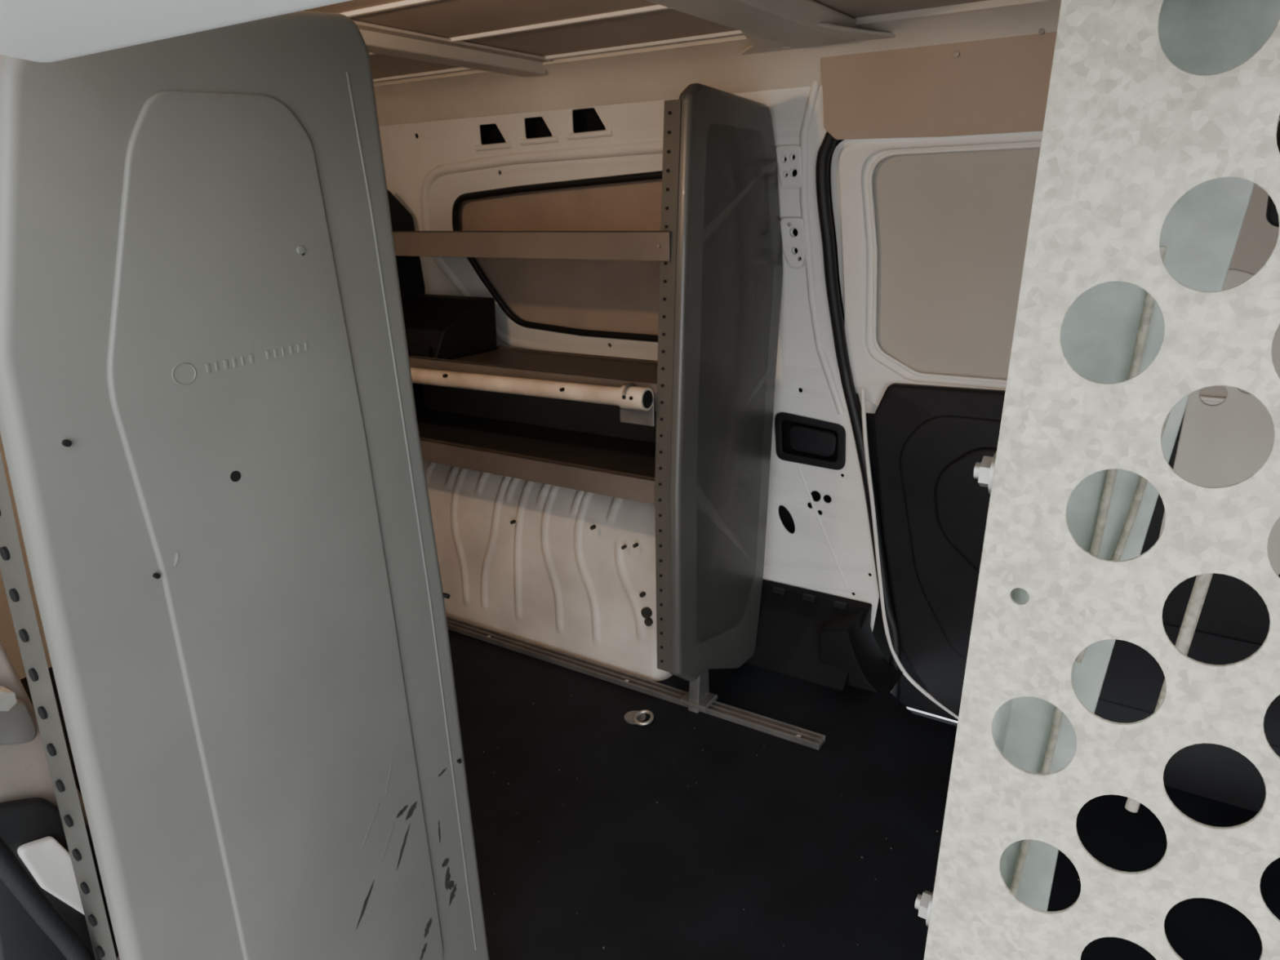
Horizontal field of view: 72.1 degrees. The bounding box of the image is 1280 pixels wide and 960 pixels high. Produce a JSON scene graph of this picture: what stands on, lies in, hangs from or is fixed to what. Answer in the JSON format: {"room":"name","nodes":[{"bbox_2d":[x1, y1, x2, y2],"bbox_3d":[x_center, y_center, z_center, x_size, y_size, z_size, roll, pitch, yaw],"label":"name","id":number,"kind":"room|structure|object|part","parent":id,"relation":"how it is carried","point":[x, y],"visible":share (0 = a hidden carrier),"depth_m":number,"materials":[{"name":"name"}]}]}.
{"room":"vehicle interior","nodes":[
{"label":"vehicle interior","id":0,"kind":"room"},
{"bbox_2d":[0,434,52,679],"bbox_3d":[-1.270,-0.230,2.045,0.040,1.360,1.800,10,21,32],"label":"wall","id":1,"kind":"structure","parent":0,"point":[8,637],"depth_m":1.96,"materials":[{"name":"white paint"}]},
{"bbox_2d":[0,797,118,959],"bbox_3d":[-0.485,0.340,0.721,0.010,0.198,0.092,10,21,32],"label":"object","id":2,"kind":"structure","parent":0,"point":[22,821],"depth_m":0.70,"materials":[{"name":"black plastic"}]},
{"bbox_2d":[0,639,119,959],"bbox_3d":[-0.527,0.209,0.651,0.020,1.330,0.195,10,21,32],"label":"wall trim","id":3,"kind":"structure","parent":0,"point":[24,773],"depth_m":0.70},
{"bbox_2d":[0,699,36,745],"bbox_3d":[-0.500,0.177,0.655,0.008,0.077,0.078,10,21,32],"label":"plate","id":4,"kind":"object","parent":3,"relation":"attached to","point":[17,726],"depth_m":0.68,"materials":[{"name":"grey metal"}]},
{"bbox_2d":[0,685,17,711],"bbox_3d":[-0.481,0.164,0.660,0.020,0.016,0.014,10,21,32],"label":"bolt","id":5,"kind":"object","parent":4,"relation":"attached to","point":[7,697],"depth_m":0.66,"materials":[{"name":"white plastic"}]},
{"bbox_2d":[17,836,84,914],"bbox_3d":[-0.474,0.327,0.718,0.010,0.092,0.042,10,21,32],"label":"plate","id":6,"kind":"object","parent":3,"relation":"attached to","point":[47,860],"visible":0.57,"depth_m":0.71,"materials":[{"name":"white paint"}]},
{"bbox_2d":[378,84,879,631],"bbox_3d":[0.461,-0.182,1.786,3.150,1.295,0.131,10,21,32],"label":"wall","id":7,"kind":"structure","parent":0,"point":[803,558],"depth_m":1.98,"materials":[{"name":"white metal"}]},
{"bbox_2d":[475,142,512,151],"bbox_3d":[-0.346,-0.790,2.087,0.110,0.016,0.014,10,21,32],"label":"pocket lip","id":8,"kind":"object","parent":7,"relation":"attached to","point":[507,144],"visible":1,"depth_m":2.08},
{"bbox_2d":[519,135,559,145],"bbox_3d":[-0.229,-0.775,2.011,0.110,0.016,0.014,10,21,32],"label":"pocket lip","id":9,"kind":"object","parent":7,"relation":"attached to","point":[548,140],"visible":1,"depth_m":2.00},
{"bbox_2d":[420,140,662,360],"bbox_3d":[-0.165,-0.526,2.121,0.959,0.519,0.120,10,21,32],"label":"window frame","id":10,"kind":"structure","parent":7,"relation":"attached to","point":[647,147],"depth_m":2.11,"materials":[{"name":"white paint"}]},
{"bbox_2d":[452,170,662,342],"bbox_3d":[-0.140,-0.528,2.102,0.794,0.384,0.090,10,21,32],"label":"seal","id":11,"kind":"object","parent":7,"relation":"attached to","point":[652,175],"visible":0.72,"depth_m":2.15,"materials":[{"name":"black rubber"}]},
{"bbox_2d":[458,170,662,346],"bbox_3d":[-0.126,-0.523,2.134,0.900,0.480,0.094,10,21,32],"label":"board","id":12,"kind":"object","parent":7,"relation":"attached to","point":[595,295],"visible":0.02,"depth_m":2.15,"materials":[{"name":"brown wood"}]},
{"bbox_2d":[566,128,613,140],"bbox_3d":[-0.110,-0.759,1.934,0.121,0.016,0.014,10,21,32],"label":"pocket lip","id":13,"kind":"object","parent":7,"relation":"attached to","point":[604,133],"visible":1,"depth_m":1.93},
{"bbox_2d":[415,108,906,707],"bbox_3d":[0.500,-0.141,1.860,3.150,1.430,0.128,10,21,32],"label":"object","id":14,"kind":"object","parent":7,"relation":"attached to","point":[584,120],"visible":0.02,"depth_m":2.06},
{"bbox_2d":[373,0,1061,125],"bbox_3d":[0.408,-0.756,1.539,3.150,0.100,0.130,10,21,32],"label":"rail","id":15,"kind":"object","parent":7,"relation":"attached to","point":[660,72],"visible":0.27,"depth_m":1.73,"materials":[{"name":"metal"}]},
{"bbox_2d":[820,27,1279,139],"bbox_3d":[1.034,-0.583,1.179,1.672,0.163,0.037,10,21,32],"label":"header board","id":16,"kind":"object","parent":15,"relation":"attached to","point":[994,86],"visible":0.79,"depth_m":1.51,"materials":[{"name":"wood"}]},
{"bbox_2d":[775,144,801,188],"bbox_3d":[0.292,-0.613,1.724,0.052,0.080,0.021,10,21,32],"label":"boss","id":17,"kind":"object","parent":7,"relation":"attached to","point":[788,182],"visible":1,"depth_m":1.72,"materials":[{"name":"white paint"}]},
{"bbox_2d":[780,217,807,268],"bbox_3d":[0.313,-0.481,1.787,0.055,0.100,0.027,10,21,32],"label":"boss","id":18,"kind":"object","parent":7,"relation":"attached to","point":[788,242],"visible":1,"depth_m":1.78,"materials":[{"name":"white paint"}]},
{"bbox_2d":[745,579,871,690],"bbox_3d":[0.288,0.330,2.036,0.448,0.135,0.165,10,21,32],"label":"lower trim panel","id":19,"kind":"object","parent":7,"relation":"attached to","point":[789,627],"depth_m":1.98,"materials":[{"name":"black plastic"}]},
{"bbox_2d":[772,586,785,595],"bbox_3d":[0.324,0.259,2.053,0.030,0.014,0.012,10,21,32],"label":"clip","id":20,"kind":"object","parent":19,"relation":"on","point":[775,589],"visible":1,"depth_m":2.05,"materials":[{"name":"black plastic"}]},
{"bbox_2d":[802,593,815,602],"bbox_3d":[0.387,0.270,2.013,0.030,0.014,0.012,10,21,32],"label":"clip","id":21,"kind":"object","parent":19,"relation":"on","point":[806,597],"visible":1,"depth_m":2.01,"materials":[{"name":"black plastic"}]},
{"bbox_2d":[833,600,847,609],"bbox_3d":[0.450,0.281,1.974,0.030,0.014,0.012,10,21,32],"label":"clip","id":22,"kind":"object","parent":19,"relation":"on","point":[837,604],"visible":1,"depth_m":1.97,"materials":[{"name":"black plastic"}]},
{"bbox_2d":[774,412,845,470],"bbox_3d":[0.380,-0.089,1.952,0.167,0.115,0.025,10,21,32],"label":"cover","id":23,"kind":"object","parent":7,"relation":"attached to","point":[802,438],"visible":1,"depth_m":1.95,"materials":[{"name":"black plastic"}]},
{"bbox_2d":[800,80,844,413],"bbox_3d":[0.363,-0.468,1.768,0.143,0.701,0.072,-16,23,-40],"label":"rib","id":24,"kind":"object","parent":7,"relation":"attached to","point":[814,90],"visible":0.9,"depth_m":1.78,"materials":[{"name":"white paint"}]},
{"bbox_2d":[796,464,848,586],"bbox_3d":[0.413,0.103,1.990,0.137,0.273,0.008,10,21,32],"label":"diagonal crease","id":25,"kind":"object","parent":7,"relation":"attached to","point":[810,496],"visible":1,"depth_m":1.99,"materials":[{"name":"white paint"}]},
{"bbox_2d":[815,131,901,700],"bbox_3d":[0.460,-0.071,1.834,0.218,1.254,0.119,10,21,32],"label":"door seal","id":26,"kind":"object","parent":7,"relation":"attached to","point":[828,144],"visible":0.88,"depth_m":1.84,"materials":[{"name":"black rubber"}]},
{"bbox_2d":[819,611,902,692],"bbox_3d":[0.486,0.372,1.924,0.150,0.143,0.120,10,21,32],"label":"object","id":27,"kind":"structure","parent":7,"relation":"attached to","point":[843,645],"depth_m":1.90,"materials":[{"name":"black plastic"}]},
{"bbox_2d":[860,388,958,719],"bbox_3d":[0.580,0.166,1.877,0.266,0.709,0.009,10,21,32],"label":"bead","id":28,"kind":"object","parent":7,"relation":"attached to","point":[905,673],"visible":0.96,"depth_m":1.91,"materials":[{"name":"white paint"}]},
{"bbox_2d":[830,117,1279,413],"bbox_3d":[1.162,-0.276,1.331,1.825,0.580,0.112,10,21,32],"label":"door","id":29,"kind":"structure","parent":7,"relation":"in","point":[952,228],"depth_m":1.68,"materials":[{"name":"white paint"}]},
{"bbox_2d":[858,401,958,721],"bbox_3d":[1.222,0.287,1.537,1.773,0.720,0.004,10,21,32],"label":"lower skin","id":30,"kind":"object","parent":29,"relation":"attached to","point":[910,696],"visible":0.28,"depth_m":1.99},
{"bbox_2d":[838,118,1279,406],"bbox_3d":[1.160,-0.270,1.319,1.794,0.535,0.102,10,21,32],"label":"door frame","id":31,"kind":"structure","parent":29,"relation":"attached to","point":[868,373],"depth_m":1.74,"materials":[{"name":"white paint"}]},
{"bbox_2d":[867,133,1276,402],"bbox_3d":[1.172,-0.300,1.312,1.704,0.441,0.095,10,21,32],"label":"bead","id":32,"kind":"object","parent":29,"relation":"attached to","point":[881,157],"visible":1,"depth_m":1.71,"materials":[{"name":"white paint"}]},
{"bbox_2d":[872,382,1279,812],"bbox_3d":[1.211,0.276,1.498,1.696,0.765,0.030,10,21,32],"label":"panel","id":33,"kind":"object","parent":7,"relation":"attached to","point":[1218,772],"depth_m":1.81,"materials":[{"name":"plastic"}]},
{"bbox_2d":[899,415,1279,747],"bbox_3d":[1.222,0.236,1.465,1.613,0.579,0.020,10,21,32],"label":"trim bulge","id":34,"kind":"structure","parent":7,"relation":"attached to","point":[1134,678],"depth_m":1.78,"materials":[{"name":"black plastic"}]},
{"bbox_2d":[934,447,1279,645],"bbox_3d":[1.248,0.178,1.413,1.533,0.319,0.020,10,21,32],"label":"armrest bulge","id":35,"kind":"object","parent":7,"relation":"attached to","point":[1232,609],"visible":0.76,"depth_m":1.60,"materials":[{"name":"black plastic"}]},
{"bbox_2d":[303,0,987,79],"bbox_3d":[0.017,-0.608,0.955,3.150,0.006,1.540,10,21,32],"label":"ceiling","id":36,"kind":"structure","parent":0,"point":[447,19],"depth_m":1.45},
{"bbox_2d":[0,0,351,62],"bbox_3d":[0.265,-0.195,-0.013,1.380,0.232,0.170,10,21,32],"label":"header rail","id":37,"kind":"object","parent":36,"relation":"attached to","point":[46,31],"visible":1,"depth_m":0.33,"materials":[{"name":"white paint"}]},
{"bbox_2d":[338,0,439,17],"bbox_3d":[-0.272,-0.689,1.251,0.530,0.007,0.010,10,21,32],"label":"strip","id":38,"kind":"object","parent":36,"relation":"attached to","point":[407,2],"visible":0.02,"depth_m":1.31,"materials":[{"name":"white paint"}]},
{"bbox_2d":[373,66,472,82],"bbox_3d":[-0.609,-0.938,2.063,0.740,0.007,0.010,10,21,32],"label":"strip","id":39,"kind":"object","parent":36,"relation":"attached to","point":[455,69],"visible":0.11,"depth_m":1.99,"materials":[{"name":"white paint"}]},
{"bbox_2d":[353,20,554,76],"bbox_3d":[-0.607,-0.691,1.315,0.140,0.026,1.400,10,21,32],"label":"bow","id":40,"kind":"object","parent":36,"relation":"attached to","point":[379,39],"visible":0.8,"depth_m":1.63,"materials":[{"name":"paint"}]},
{"bbox_2d":[449,4,671,42],"bbox_3d":[-0.131,-0.757,1.458,0.530,0.007,0.010,10,21,32],"label":"strip","id":41,"kind":"object","parent":36,"relation":"attached to","point":[657,7],"visible":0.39,"depth_m":1.45,"materials":[{"name":"white paint"}]},
{"bbox_2d":[543,30,742,59],"bbox_3d":[0.007,-0.830,1.678,0.510,0.007,0.010,10,21,32],"label":"strip","id":42,"kind":"object","parent":36,"relation":"attached to","point":[736,32],"visible":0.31,"depth_m":1.67,"materials":[{"name":"white paint"}]},
{"bbox_2d":[645,0,895,54],"bbox_3d":[-0.072,-0.600,1.006,0.293,0.033,1.440,10,21,32],"label":"bow","id":43,"kind":"object","parent":36,"relation":"attached to","point":[769,25],"visible":1,"depth_m":1.36,"materials":[{"name":"paint"}]},
{"bbox_2d":[915,0,1279,959],"bbox_3d":[0.367,0.003,0.381,0.382,0.950,0.304,10,21,32],"label":"perforated panel","id":44,"kind":"object","parent":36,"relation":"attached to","point":[1159,131],"visible":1,"depth_m":0.33,"materials":[{"name":"metal"}]},
{"bbox_2d":[925,890,933,926],"bbox_3d":[0.142,0.207,0.425,0.002,0.018,0.018,10,21,32],"label":"washer","id":45,"kind":"object","parent":44,"relation":"in","point":[929,895],"depth_m":0.42,"materials":[{"name":"metal"}]},
{"bbox_2d":[988,451,996,494],"bbox_3d":[0.144,-0.003,0.355,0.002,0.018,0.018,10,21,32],"label":"washer","id":46,"kind":"object","parent":44,"relation":"in","point":[992,460],"depth_m":0.35,"materials":[{"name":"metal"}]},
{"bbox_3d":[0.360,0.039,0.550,0.069,0.381,0.013,-8,19,-21],"label":"brace rod","id":47,"kind":"part","parent":44,"relation":"part of","materials":[{"name":"silver metal"}]},
{"bbox_3d":[0.320,-0.028,0.463,0.064,0.162,0.003,10,21,32],"label":"plate","id":48,"kind":"part","parent":44,"relation":"part of","materials":[{"name":"silver metal"}]},
{"bbox_2d":[20,629,1279,959],"bbox_3d":[0.065,0.623,1.377,3.150,0.022,1.618,10,21,32],"label":"floor","id":49,"kind":"structure","parent":0,"point":[775,831],"depth_m":1.48,"materials":[{"name":"black rubber"}]},
{"bbox_2d":[0,10,489,959],"bbox_3d":[-0.327,0.166,0.815,0.066,1.107,0.399,10,21,32],"label":"end panel","id":50,"kind":"object","parent":49,"relation":"on","point":[209,429],"visible":0.96,"depth_m":0.71,"materials":[{"name":"grey paint"}]},
{"bbox_2d":[0,836,94,959],"bbox_3d":[-0.471,0.326,0.674,0.015,0.333,0.094,10,21,32],"label":"grab bar","id":51,"kind":"object","parent":50,"relation":"attached to","point":[15,876],"visible":1,"depth_m":0.68,"materials":[{"name":"black plastic"}]},
{"bbox_2d":[423,460,672,681],"bbox_3d":[-0.251,0.133,2.227,0.925,0.442,0.342,10,21,32],"label":"wall panel","id":52,"kind":"object","parent":49,"relation":"on","point":[567,571],"visible":0.46,"depth_m":2.03,"materials":[{"name":"paint"}]},
{"bbox_2d":[386,83,782,713],"bbox_3d":[-0.245,-0.200,2.003,1.058,1.187,0.443,10,21,32],"label":"shelving unit","id":53,"kind":"object","parent":49,"relation":"on","point":[704,464],"visible":0.91,"depth_m":1.71,"materials":[{"name":"grey paint"}]},
{"bbox_3d":[-0.681,-0.425,2.226,0.025,0.598,0.368,10,21,32],"label":"panel","id":54,"kind":"part","parent":53,"relation":"part of","materials":[{"name":"black plastic"}]},
{"bbox_2d":[401,293,496,359],"bbox_3d":[-0.526,-0.383,2.200,0.240,0.131,0.233,10,21,32],"label":"storage bin","id":55,"kind":"object","parent":53,"relation":"on","point":[437,326],"visible":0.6,"depth_m":2.15,"materials":[{"name":"black plastic"}]},
{"bbox_2d":[410,367,654,426],"bbox_3d":[-0.388,-0.201,1.811,0.963,0.079,0.052,10,21,32],"label":"pipe","id":56,"kind":"object","parent":53,"relation":"attached to","point":[637,404],"visible":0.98,"depth_m":1.65,"materials":[{"name":"metal"}]},
{"bbox_2d":[617,385,653,410],"bbox_3d":[-0.008,-0.146,1.568,0.051,0.042,0.041,10,21,32],"label":"end cap","id":57,"kind":"object","parent":56,"relation":"attached to","point":[629,397],"depth_m":1.55,"materials":[{"name":"paint"}]},
{"bbox_2d":[416,408,655,477],"bbox_3d":[-0.269,-0.076,2.020,0.991,0.004,0.352,10,21,32],"label":"tray","id":58,"kind":"object","parent":53,"relation":"on","point":[633,453],"depth_m":2.05,"materials":[{"name":"grey paint"}]},
{"bbox_3d":[-0.177,-0.199,2.134,0.989,0.168,0.004,10,21,32],"label":"panel","id":59,"kind":"part","parent":53,"relation":"part of","materials":[{"name":"grey paint"}]},
{"bbox_2d":[450,348,657,381],"bbox_3d":[-0.259,-0.250,1.987,0.991,0.004,0.382,10,21,32],"label":"tray","id":60,"kind":"object","parent":53,"relation":"on","point":[616,366],"depth_m":2.05,"materials":[{"name":"brown paint"}]},
{"bbox_3d":[0.122,0.454,1.823,0.060,0.010,0.056,10,21,32],"label":"foot plate","id":61,"kind":"part","parent":53,"relation":"part of","materials":[{"name":"metal"}]},
{"bbox_3d":[0.174,-0.132,1.741,0.030,1.176,0.440,10,21,32],"label":"panel","id":62,"kind":"part","parent":53,"relation":"part of","materials":[{"name":"grey paint"}]},
{"bbox_2d":[446,616,826,750],"bbox_3d":[-0.316,0.386,2.100,1.585,0.013,0.035,10,21,32],"label":"floor track","id":63,"kind":"object","parent":49,"relation":"on","point":[775,727],"visible":0.66,"depth_m":1.91,"materials":[{"name":"metal"}]},
{"bbox_2d":[624,710,653,725],"bbox_3d":[-0.002,0.479,1.782,0.064,0.016,0.044,10,21,32],"label":"ring","id":64,"kind":"object","parent":49,"relation":"on","point":[635,717],"visible":1,"depth_m":1.78,"materials":[{"name":"metal"}]},
{"bbox_2d":[624,710,645,724],"bbox_3d":[-0.010,0.483,1.789,0.044,0.004,0.044,10,21,32],"label":"washer","id":65,"kind":"object","parent":64,"relation":"in","point":[635,717],"depth_m":1.78,"materials":[{"name":"metal"}]},
{"bbox_2d":[908,709,957,726],"bbox_3d":[1.130,0.744,1.639,1.600,0.030,0.450,10,21,32],"label":"step","id":66,"kind":"structure","parent":0,"point":[912,711],"depth_m":2.14,"materials":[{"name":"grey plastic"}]}
]}

